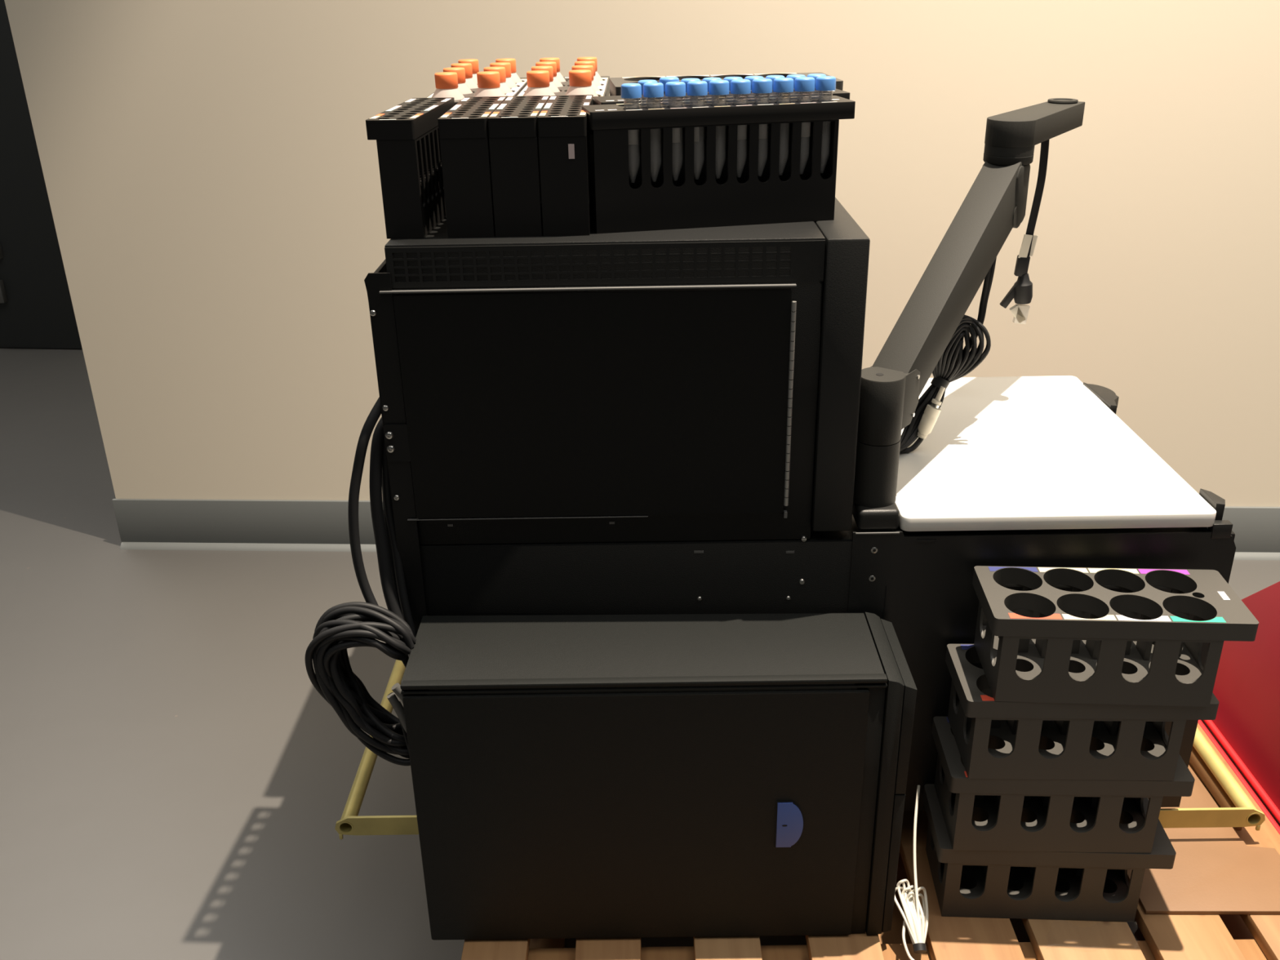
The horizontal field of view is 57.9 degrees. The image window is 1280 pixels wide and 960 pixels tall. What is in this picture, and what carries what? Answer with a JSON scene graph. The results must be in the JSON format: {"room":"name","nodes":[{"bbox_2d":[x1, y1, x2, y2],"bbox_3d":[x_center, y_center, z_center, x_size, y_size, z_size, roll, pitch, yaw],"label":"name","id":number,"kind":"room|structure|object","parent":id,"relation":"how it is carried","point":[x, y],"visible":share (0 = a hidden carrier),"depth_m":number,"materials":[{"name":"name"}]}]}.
{"room":"laboratory","nodes":[
{"label":"laboratory","id":0,"kind":"room"},
{"bbox_2d":[0,347,1279,959],"bbox_3d":[0.019,-0.092,3.249,14.000,0.100,12.000,-1,24,0],"label":"floor","id":1,"kind":"structure","parent":0,"point":[176,780],"depth_m":1.96,"materials":[{"name":"grey concrete"}]},
{"bbox_2d":[0,0,82,349],"bbox_3d":[-2.641,-1.588,3.877,1.520,2.200,0.632,2,24,6],"label":"storage cabinet","id":2,"kind":"object","parent":1,"relation":"on","point":[37,311],"visible":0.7,"depth_m":3.85,"materials":[{"name":"grey"}]},
{"bbox_2d":[461,723,1279,959],"bbox_3d":[0.316,0.471,1.693,1.048,0.140,0.900,-1,24,0],"label":"wooden pallet","id":3,"kind":"object","parent":1,"relation":"on","point":[1166,936],"visible":0.02,"depth_m":1.37,"materials":[{"name":"brown wood"}]},
{"bbox_2d":[400,612,916,940],"bbox_3d":[0.015,0.349,1.361,0.564,0.362,0.148,-1,24,0],"label":"computer tower","id":4,"kind":"object","parent":3,"relation":"on","point":[668,775],"visible":1,"depth_m":1.29,"materials":[{"name":"black metal"}]},
{"bbox_2d":[304,601,416,765],"bbox_3d":[-0.311,0.236,1.313,0.122,0.196,0.071,-1,24,0],"label":"cable loop","id":5,"kind":"object","parent":4,"relation":"attached to","point":[343,626],"visible":0.91,"depth_m":1.30,"materials":[{"name":"black rubber"}]},
{"bbox_2d":[347,396,409,666],"bbox_3d":[-0.291,0.057,1.298,0.070,0.337,0.090,-1,24,0],"label":"power cable","id":6,"kind":"object","parent":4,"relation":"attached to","point":[375,414],"visible":0.7,"depth_m":1.28,"materials":[{"name":"black rubber"}]},
{"bbox_2d":[334,659,1265,839],"bbox_3d":[0.203,0.323,1.771,1.202,0.041,0.614,-1,24,0],"label":"bars","id":7,"kind":"object","parent":3,"relation":"on","point":[1245,814],"visible":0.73,"depth_m":1.51,"materials":[{"name":"yellow metal"}]},
{"bbox_2d":[364,197,1235,810],"bbox_3d":[0.202,-0.033,1.603,0.963,0.737,0.610,-1,24,0],"label":"laboratory analyzer","id":8,"kind":"object","parent":7,"relation":"on","point":[655,422],"visible":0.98,"depth_m":1.29,"materials":[{"name":"black"}]},
{"bbox_2d":[369,417,411,654],"bbox_3d":[-0.278,0.080,1.315,0.042,0.310,0.096,-8,25,-15],"label":"power cable","id":9,"kind":"object","parent":8,"relation":"attached to","point":[377,442],"visible":0.59,"depth_m":1.30,"materials":[{"name":"black rubber"}]},
{"bbox_2d":[382,485,403,616],"bbox_3d":[-0.275,0.074,1.322,0.026,0.294,0.087,-10,26,-18],"label":"power cable","id":10,"kind":"object","parent":8,"relation":"attached to","point":[385,522],"visible":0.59,"depth_m":1.33,"materials":[{"name":"black rubber"}]},
{"bbox_2d":[382,436,417,637],"bbox_3d":[-0.273,0.076,1.320,0.021,0.280,0.064,-12,26,-22],"label":"power cable","id":11,"kind":"object","parent":8,"relation":"attached to","point":[399,573],"visible":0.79,"depth_m":1.32,"materials":[{"name":"black rubber"}]},
{"bbox_2d":[365,97,454,239],"bbox_3d":[-0.245,-0.349,1.279,0.049,0.120,0.205,0,24,3],"label":"tube rack","id":12,"kind":"object","parent":8,"relation":"on","point":[406,134],"visible":0.91,"depth_m":1.20,"materials":[{"name":"black plastic"}]},
{"bbox_2d":[437,96,506,237],"bbox_3d":[-0.178,-0.351,1.280,0.049,0.120,0.205,-1,24,0],"label":"tube rack","id":13,"kind":"object","parent":8,"relation":"on","point":[464,145],"visible":0.78,"depth_m":1.19,"materials":[{"name":"black plastic"}]},
{"bbox_2d":[426,77,527,105],"bbox_3d":[-0.207,-0.458,1.530,0.109,0.112,0.304,-1,24,0],"label":"rack","id":14,"kind":"object","parent":8,"relation":"on","point":[516,91],"visible":0.13,"depth_m":1.48,"materials":[{"name":"grey plastic"}]},
{"bbox_2d":[431,71,464,100],"bbox_3d":[-0.233,-0.433,1.421,0.046,0.126,0.046,-1,24,0],"label":"bottle","id":15,"kind":"object","parent":14,"relation":"in","point":[446,82],"visible":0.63,"depth_m":1.39,"materials":[{"name":"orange plastic"}]},
{"bbox_2d":[443,66,472,94],"bbox_3d":[-0.233,-0.461,1.482,0.046,0.126,0.046,-1,24,0],"label":"bottle","id":16,"kind":"object","parent":14,"relation":"in","point":[463,87],"visible":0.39,"depth_m":1.45,"materials":[{"name":"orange plastic"}]},
{"bbox_2d":[450,62,478,88],"bbox_3d":[-0.233,-0.488,1.543,0.046,0.126,0.046,-1,24,0],"label":"bottle","id":17,"kind":"object","parent":14,"relation":"in","point":[470,82],"visible":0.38,"depth_m":1.51,"materials":[{"name":"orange plastic"}]},
{"bbox_2d":[457,58,479,84],"bbox_3d":[-0.233,-0.515,1.604,0.046,0.126,0.046,-1,24,0],"label":"bottle","id":18,"kind":"object","parent":14,"relation":"in","point":[474,62],"visible":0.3,"depth_m":1.57,"materials":[{"name":"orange plastic"}]},
{"bbox_2d":[472,73,477,84],"bbox_3d":[-0.233,-0.510,1.606,0.046,0.114,0.046,-1,24,0],"label":"bottle","id":19,"kind":"object","parent":18,"relation":"on","point":[474,75],"depth_m":1.58,"materials":[{"name":"beige plastic"}]},
{"bbox_2d":[473,71,506,97],"bbox_3d":[-0.182,-0.434,1.421,0.046,0.126,0.046,-1,24,0],"label":"bottle","id":20,"kind":"object","parent":14,"relation":"in","point":[488,82],"visible":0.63,"depth_m":1.39,"materials":[{"name":"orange plastic"}]},
{"bbox_2d":[483,66,512,93],"bbox_3d":[-0.182,-0.462,1.482,0.046,0.126,0.046,-1,24,0],"label":"bottle","id":21,"kind":"object","parent":14,"relation":"in","point":[504,86],"visible":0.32,"depth_m":1.45,"materials":[{"name":"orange plastic"}]},
{"bbox_2d":[489,62,518,88],"bbox_3d":[-0.182,-0.489,1.543,0.046,0.126,0.046,-1,24,0],"label":"bottle","id":22,"kind":"object","parent":14,"relation":"in","point":[510,82],"visible":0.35,"depth_m":1.51,"materials":[{"name":"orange plastic"}]},
{"bbox_2d":[495,57,522,83],"bbox_3d":[-0.182,-0.516,1.603,0.046,0.126,0.046,-1,24,0],"label":"bottle","id":23,"kind":"object","parent":14,"relation":"in","point":[515,77],"visible":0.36,"depth_m":1.57,"materials":[{"name":"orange plastic"}]},
{"bbox_2d":[511,72,522,83],"bbox_3d":[-0.182,-0.510,1.606,0.046,0.114,0.046,-1,24,0],"label":"bottle","id":24,"kind":"object","parent":23,"relation":"on","point":[514,76],"depth_m":1.58,"materials":[{"name":"beige plastic"}]},
{"bbox_2d":[487,95,550,236],"bbox_3d":[-0.128,-0.351,1.280,0.049,0.120,0.205,-1,24,0],"label":"tube rack","id":25,"kind":"object","parent":8,"relation":"on","point":[513,130],"visible":0.87,"depth_m":1.19,"materials":[{"name":"black plastic"}]},
{"bbox_2d":[516,75,609,96],"bbox_3d":[-0.097,-0.460,1.529,0.109,0.112,0.304,-1,24,0],"label":"rack","id":26,"kind":"object","parent":8,"relation":"on","point":[604,89],"visible":0.18,"depth_m":1.50,"materials":[{"name":"grey plastic"}]},
{"bbox_2d":[522,70,555,96],"bbox_3d":[-0.122,-0.435,1.421,0.046,0.126,0.046,-1,24,0],"label":"bottle","id":27,"kind":"object","parent":26,"relation":"in","point":[538,81],"visible":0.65,"depth_m":1.39,"materials":[{"name":"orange plastic"}]},
{"bbox_2d":[531,66,559,92],"bbox_3d":[-0.122,-0.462,1.481,0.046,0.126,0.046,-1,24,0],"label":"bottle","id":28,"kind":"object","parent":26,"relation":"in","point":[553,87],"visible":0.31,"depth_m":1.45,"materials":[{"name":"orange plastic"}]},
{"bbox_2d":[549,80,559,92],"bbox_3d":[-0.122,-0.457,1.484,0.046,0.114,0.046,-1,24,0],"label":"bottle","id":29,"kind":"object","parent":28,"relation":"on","point":[553,87],"depth_m":1.46,"materials":[{"name":"beige plastic"}]},
{"bbox_2d":[535,61,563,87],"bbox_3d":[-0.122,-0.490,1.542,0.046,0.126,0.046,-1,24,0],"label":"bottle","id":30,"kind":"object","parent":26,"relation":"in","point":[556,81],"visible":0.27,"depth_m":1.51,"materials":[{"name":"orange plastic"}]},
{"bbox_2d":[552,75,563,87],"bbox_3d":[-0.122,-0.484,1.545,0.046,0.114,0.046,-1,24,0],"label":"bottle","id":31,"kind":"object","parent":30,"relation":"on","point":[556,81],"depth_m":1.52,"materials":[{"name":"beige plastic"}]},
{"bbox_2d":[539,57,566,82],"bbox_3d":[-0.122,-0.517,1.603,0.046,0.126,0.046,-1,24,0],"label":"bottle","id":32,"kind":"object","parent":26,"relation":"in","point":[559,76],"visible":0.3,"depth_m":1.57,"materials":[{"name":"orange plastic"}]},
{"bbox_2d":[556,71,566,82],"bbox_3d":[-0.122,-0.511,1.606,0.046,0.114,0.046,-1,24,0],"label":"bottle","id":33,"kind":"object","parent":32,"relation":"on","point":[559,76],"depth_m":1.58,"materials":[{"name":"beige plastic"}]},
{"bbox_2d":[564,69,598,96],"bbox_3d":[-0.071,-0.436,1.420,0.046,0.126,0.046,-1,24,0],"label":"bottle","id":34,"kind":"object","parent":26,"relation":"in","point":[580,80],"visible":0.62,"depth_m":1.39,"materials":[{"name":"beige plastic"}]},
{"bbox_2d":[566,65,599,91],"bbox_3d":[-0.071,-0.463,1.481,0.046,0.126,0.046,-1,24,0],"label":"bottle","id":35,"kind":"object","parent":26,"relation":"in","point":[593,85],"visible":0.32,"depth_m":1.45,"materials":[{"name":"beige plastic"}]},
{"bbox_2d":[574,61,601,86],"bbox_3d":[-0.071,-0.491,1.542,0.046,0.126,0.046,-1,24,0],"label":"bottle","id":36,"kind":"object","parent":26,"relation":"in","point":[596,81],"visible":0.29,"depth_m":1.51,"materials":[{"name":"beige plastic"}]},
{"bbox_2d":[593,75,601,86],"bbox_3d":[-0.071,-0.485,1.544,0.046,0.114,0.046,-1,24,0],"label":"bottle","id":37,"kind":"object","parent":36,"relation":"on","point":[595,79],"depth_m":1.52,"materials":[{"name":"beige plastic"}]},
{"bbox_2d":[577,57,603,81],"bbox_3d":[-0.071,-0.518,1.603,0.046,0.126,0.046,-1,24,0],"label":"bottle","id":38,"kind":"object","parent":26,"relation":"in","point":[580,59],"visible":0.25,"depth_m":1.57,"materials":[{"name":"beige plastic"}]},
{"bbox_2d":[595,71,603,81],"bbox_3d":[-0.071,-0.512,1.605,0.046,0.114,0.046,-1,24,0],"label":"bottle","id":39,"kind":"object","parent":38,"relation":"on","point":[597,76],"depth_m":1.58,"materials":[{"name":"beige plastic"}]},
{"bbox_2d":[537,94,593,235],"bbox_3d":[-0.078,-0.352,1.280,0.049,0.120,0.205,-1,24,0],"label":"tube rack","id":40,"kind":"object","parent":8,"relation":"on","point":[562,122],"visible":0.87,"depth_m":1.19,"materials":[{"name":"black plastic"}]},
{"bbox_2d":[384,240,825,288],"bbox_3d":[-0.036,-0.222,1.193,0.451,0.042,0.002,-1,24,0],"label":"vent grille","id":41,"kind":"object","parent":8,"relation":"attached to","point":[499,264],"depth_m":1.19,"materials":[{"name":"black metal"}]},
{"bbox_2d":[384,217,825,544],"bbox_3d":[-0.034,-0.209,1.529,0.452,0.346,0.600,-1,24,0],"label":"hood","id":42,"kind":"object","parent":8,"relation":"attached to","point":[655,387],"depth_m":1.24,"materials":[{"name":"black metal"}]},
{"bbox_2d":[582,95,855,233],"bbox_3d":[0.083,-0.340,1.242,0.282,0.123,0.062,-5,25,-10],"label":"tube rack","id":43,"kind":"object","parent":8,"relation":"on","point":[618,203],"visible":0.98,"depth_m":1.22,"materials":[{"name":"black plastic"}]},
{"bbox_2d":[621,83,641,181],"bbox_3d":[-0.008,-0.358,1.198,0.021,0.099,0.021,-5,25,-10],"label":"tube","id":44,"kind":"object","parent":43,"relation":"in","point":[628,91],"visible":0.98,"depth_m":1.18,"materials":[{"name":"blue plastic"}]},
{"bbox_2d":[637,80,657,105],"bbox_3d":[0.009,-0.372,1.229,0.021,0.099,0.021,-5,25,-10],"label":"tube","id":45,"kind":"object","parent":43,"relation":"in","point":[642,82],"visible":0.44,"depth_m":1.20,"materials":[{"name":"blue plastic"}]},
{"bbox_2d":[643,82,663,182],"bbox_3d":[0.014,-0.360,1.202,0.021,0.099,0.021,-5,25,-10],"label":"tube","id":46,"kind":"object","parent":43,"relation":"in","point":[651,90],"visible":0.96,"depth_m":1.18,"materials":[{"name":"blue plastic"}]},
{"bbox_2d":[659,76,679,104],"bbox_3d":[0.031,-0.376,1.232,0.021,0.099,0.021,-5,25,-10],"label":"tube","id":47,"kind":"object","parent":43,"relation":"in","point":[664,80],"visible":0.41,"depth_m":1.21,"materials":[{"name":"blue plastic"}]},
{"bbox_2d":[665,81,685,177],"bbox_3d":[0.037,-0.362,1.206,0.021,0.099,0.021,-5,25,-10],"label":"tube","id":48,"kind":"object","parent":43,"relation":"in","point":[673,89],"visible":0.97,"depth_m":1.18,"materials":[{"name":"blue plastic"}]},
{"bbox_2d":[680,78,700,93],"bbox_3d":[0.054,-0.377,1.237,0.021,0.099,0.021,-5,25,-10],"label":"tube","id":49,"kind":"object","parent":43,"relation":"in","point":[686,81],"visible":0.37,"depth_m":1.21,"materials":[{"name":"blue plastic"}]},
{"bbox_2d":[687,80,707,177],"bbox_3d":[0.060,-0.364,1.210,0.021,0.099,0.021,-5,25,-10],"label":"tube","id":50,"kind":"object","parent":43,"relation":"in","point":[695,88],"visible":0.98,"depth_m":1.19,"materials":[{"name":"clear plastic"}]},
{"bbox_2d":[702,77,721,92],"bbox_3d":[0.077,-0.379,1.241,0.021,0.099,0.021,-5,25,-10],"label":"tube","id":51,"kind":"object","parent":43,"relation":"in","point":[708,80],"visible":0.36,"depth_m":1.22,"materials":[{"name":"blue plastic"}]},
{"bbox_2d":[708,80,728,178],"bbox_3d":[0.082,-0.367,1.214,0.021,0.099,0.021,-5,25,-10],"label":"tube","id":52,"kind":"object","parent":43,"relation":"in","point":[716,86],"visible":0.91,"depth_m":1.19,"materials":[{"name":"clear plastic"}]},
{"bbox_2d":[723,76,742,102],"bbox_3d":[0.099,-0.381,1.245,0.021,0.099,0.021,-5,25,-10],"label":"tube","id":53,"kind":"object","parent":43,"relation":"in","point":[729,79],"visible":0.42,"depth_m":1.22,"materials":[{"name":"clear plastic"}]},
{"bbox_2d":[730,79,751,177],"bbox_3d":[0.105,-0.369,1.218,0.021,0.099,0.021,-5,25,-10],"label":"tube","id":54,"kind":"object","parent":43,"relation":"in","point":[737,86],"visible":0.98,"depth_m":1.19,"materials":[{"name":"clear plastic"}]},
{"bbox_2d":[744,75,764,101],"bbox_3d":[0.122,-0.383,1.248,0.021,0.099,0.021,-5,25,-10],"label":"tube","id":55,"kind":"object","parent":43,"relation":"in","point":[751,78],"visible":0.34,"depth_m":1.22,"materials":[{"name":"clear plastic"}]},
{"bbox_2d":[751,78,772,175],"bbox_3d":[0.128,-0.371,1.222,0.021,0.099,0.021,-5,25,-10],"label":"tube","id":56,"kind":"object","parent":43,"relation":"in","point":[758,85],"visible":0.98,"depth_m":1.20,"materials":[{"name":"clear plastic"}]},
{"bbox_2d":[765,75,784,100],"bbox_3d":[0.145,-0.385,1.252,0.021,0.099,0.021,-5,25,-10],"label":"tube","id":57,"kind":"object","parent":43,"relation":"in","point":[772,77],"visible":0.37,"depth_m":1.23,"materials":[{"name":"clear plastic"}]},
{"bbox_2d":[773,77,793,175],"bbox_3d":[0.150,-0.373,1.225,0.021,0.099,0.021,-5,25,-10],"label":"tube","id":58,"kind":"object","parent":43,"relation":"in","point":[780,84],"visible":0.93,"depth_m":1.20,"materials":[{"name":"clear plastic"}]},
{"bbox_2d":[786,74,805,99],"bbox_3d":[0.168,-0.387,1.256,0.021,0.099,0.021,-5,25,-10],"label":"tube","id":59,"kind":"object","parent":43,"relation":"in","point":[793,77],"visible":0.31,"depth_m":1.23,"materials":[{"name":"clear plastic"}]},
{"bbox_2d":[794,76,814,174],"bbox_3d":[0.173,-0.375,1.229,0.021,0.099,0.021,-5,25,-10],"label":"tube","id":60,"kind":"object","parent":43,"relation":"in","point":[802,83],"visible":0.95,"depth_m":1.21,"materials":[{"name":"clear plastic"}]},
{"bbox_2d":[807,73,826,98],"bbox_3d":[0.190,-0.389,1.260,0.021,0.099,0.021,-5,25,-10],"label":"tube","id":61,"kind":"object","parent":43,"relation":"in","point":[815,76],"visible":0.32,"depth_m":1.24,"materials":[{"name":"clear plastic"}]},
{"bbox_2d":[815,75,835,166],"bbox_3d":[0.196,-0.377,1.233,0.021,0.099,0.021,-5,25,-10],"label":"tube","id":62,"kind":"object","parent":43,"relation":"in","point":[822,82],"visible":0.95,"depth_m":1.21,"materials":[{"name":"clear plastic"}]},
{"bbox_2d":[592,88,849,105],"bbox_3d":[0.092,-0.375,1.319,0.282,0.123,0.062,-5,25,-10],"label":"tube rack","id":63,"kind":"object","parent":8,"relation":"on","point":[611,100],"visible":0.19,"depth_m":1.28,"materials":[{"name":"black plastic"}]},
{"bbox_2d":[609,72,843,95],"bbox_3d":[0.102,-0.430,1.435,0.270,0.127,0.117,-3,24,-4],"label":"rack","id":64,"kind":"object","parent":8,"relation":"on","point":[615,83],"visible":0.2,"depth_m":1.45,"materials":[{"name":"grey"}]},
{"bbox_2d":[899,386,945,453],"bbox_3d":[0.341,-0.075,1.468,0.091,0.084,0.019,-5,25,-9],"label":"plug","id":65,"kind":"object","parent":8,"relation":"attached to","point":[931,412],"visible":0.9,"depth_m":1.47,"materials":[{"name":"beige plastic"}]},
{"bbox_2d":[852,97,1084,529],"bbox_3d":[0.399,-0.234,1.455,0.121,0.418,0.573,15,29,32],"label":"monitor arm","id":66,"kind":"object","parent":8,"relation":"attached to","point":[995,203],"depth_m":1.36,"materials":[{"name":"black metal"}]},
{"bbox_2d":[999,139,1049,324],"bbox_3d":[0.515,-0.334,1.550,0.042,0.256,0.025,-1,24,0],"label":"power cable","id":67,"kind":"object","parent":66,"relation":"hanging from","point":[1021,291],"visible":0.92,"depth_m":1.56,"materials":[{"name":"black rubber"}]},
{"bbox_2d":[895,375,1216,531],"bbox_3d":[0.476,-0.049,1.529,0.358,0.018,0.476,-1,24,0],"label":"countertop","id":68,"kind":"structure","parent":8,"relation":"on","point":[1004,452],"depth_m":1.43,"materials":[{"name":"white plastic"}]},
{"bbox_2d":[893,785,928,959],"bbox_3d":[0.322,0.466,1.381,0.041,0.121,0.172,1,24,6],"label":"cable bundle","id":69,"kind":"object","parent":3,"relation":"on","point":[916,920],"visible":1,"depth_m":1.36,"materials":[{"name":"beige plastic"}]},
{"bbox_2d":[923,783,1176,922],"bbox_3d":[0.490,0.456,1.421,0.270,0.105,0.117,0,24,3],"label":"rack","id":70,"kind":"object","parent":3,"relation":"on","point":[998,884],"visible":0.5,"depth_m":1.38,"materials":[{"name":"grey plastic"}]},
{"bbox_2d":[931,716,1195,853],"bbox_3d":[0.491,0.361,1.376,0.270,0.105,0.117,0,24,3],"label":"rack","id":71,"kind":"object","parent":70,"relation":"on","point":[1013,815],"visible":0.51,"depth_m":1.33,"materials":[{"name":"grey plastic"}]},
{"bbox_2d":[945,644,1219,781],"bbox_3d":[0.496,0.266,1.332,0.270,0.105,0.117,0,24,2],"label":"rack","id":72,"kind":"object","parent":71,"relation":"on","point":[994,740],"visible":0.59,"depth_m":1.29,"materials":[{"name":"grey plastic"}]},
{"bbox_2d":[972,565,1258,706],"bbox_3d":[0.514,0.171,1.284,0.270,0.105,0.117,1,24,4],"label":"rack","id":73,"kind":"object","parent":72,"relation":"on","point":[1041,642],"visible":1,"depth_m":1.25,"materials":[{"name":"grey plastic"}]},
{"bbox_2d":[1127,764,1279,914],"bbox_3d":[0.713,0.384,1.693,0.208,0.006,0.668,-1,24,0],"label":"sheet","id":74,"kind":"object","parent":3,"relation":"on","point":[1214,871],"visible":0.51,"depth_m":1.44,"materials":[{"name":"brown cardboard"}]},
{"bbox_2d":[1188,746,1242,830],"bbox_3d":[0.786,0.335,1.774,0.012,0.026,0.560,-1,24,0],"label":"batten","id":75,"kind":"object","parent":3,"relation":"on","point":[1197,765],"visible":0.2,"depth_m":1.59,"materials":[{"name":"brown wood"}]},
{"bbox_2d":[1197,581,1279,834],"bbox_3d":[0.923,0.162,1.773,0.149,0.618,0.900,-1,24,0],"label":"container","id":76,"kind":"object","parent":1,"relation":"on","point":[1245,730],"visible":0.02,"depth_m":1.69,"materials":[{"name":"plastic"}]},
{"bbox_2d":[4,0,1279,506],"bbox_3d":[2.041,-1.821,1.648,6.500,4.300,0.140,0,24,3],"label":"wall","id":77,"kind":"structure","parent":0,"point":[211,169],"depth_m":2.24,"materials":[{"name":"beige paint"}]},
{"bbox_2d":[111,498,1279,560],"bbox_3d":[2.019,0.118,2.435,6.406,0.118,0.022,0,24,3],"label":"baseboard","id":78,"kind":"structure","parent":77,"relation":"attached to","point":[145,524],"depth_m":2.59,"materials":[{"name":"grey plastic"}]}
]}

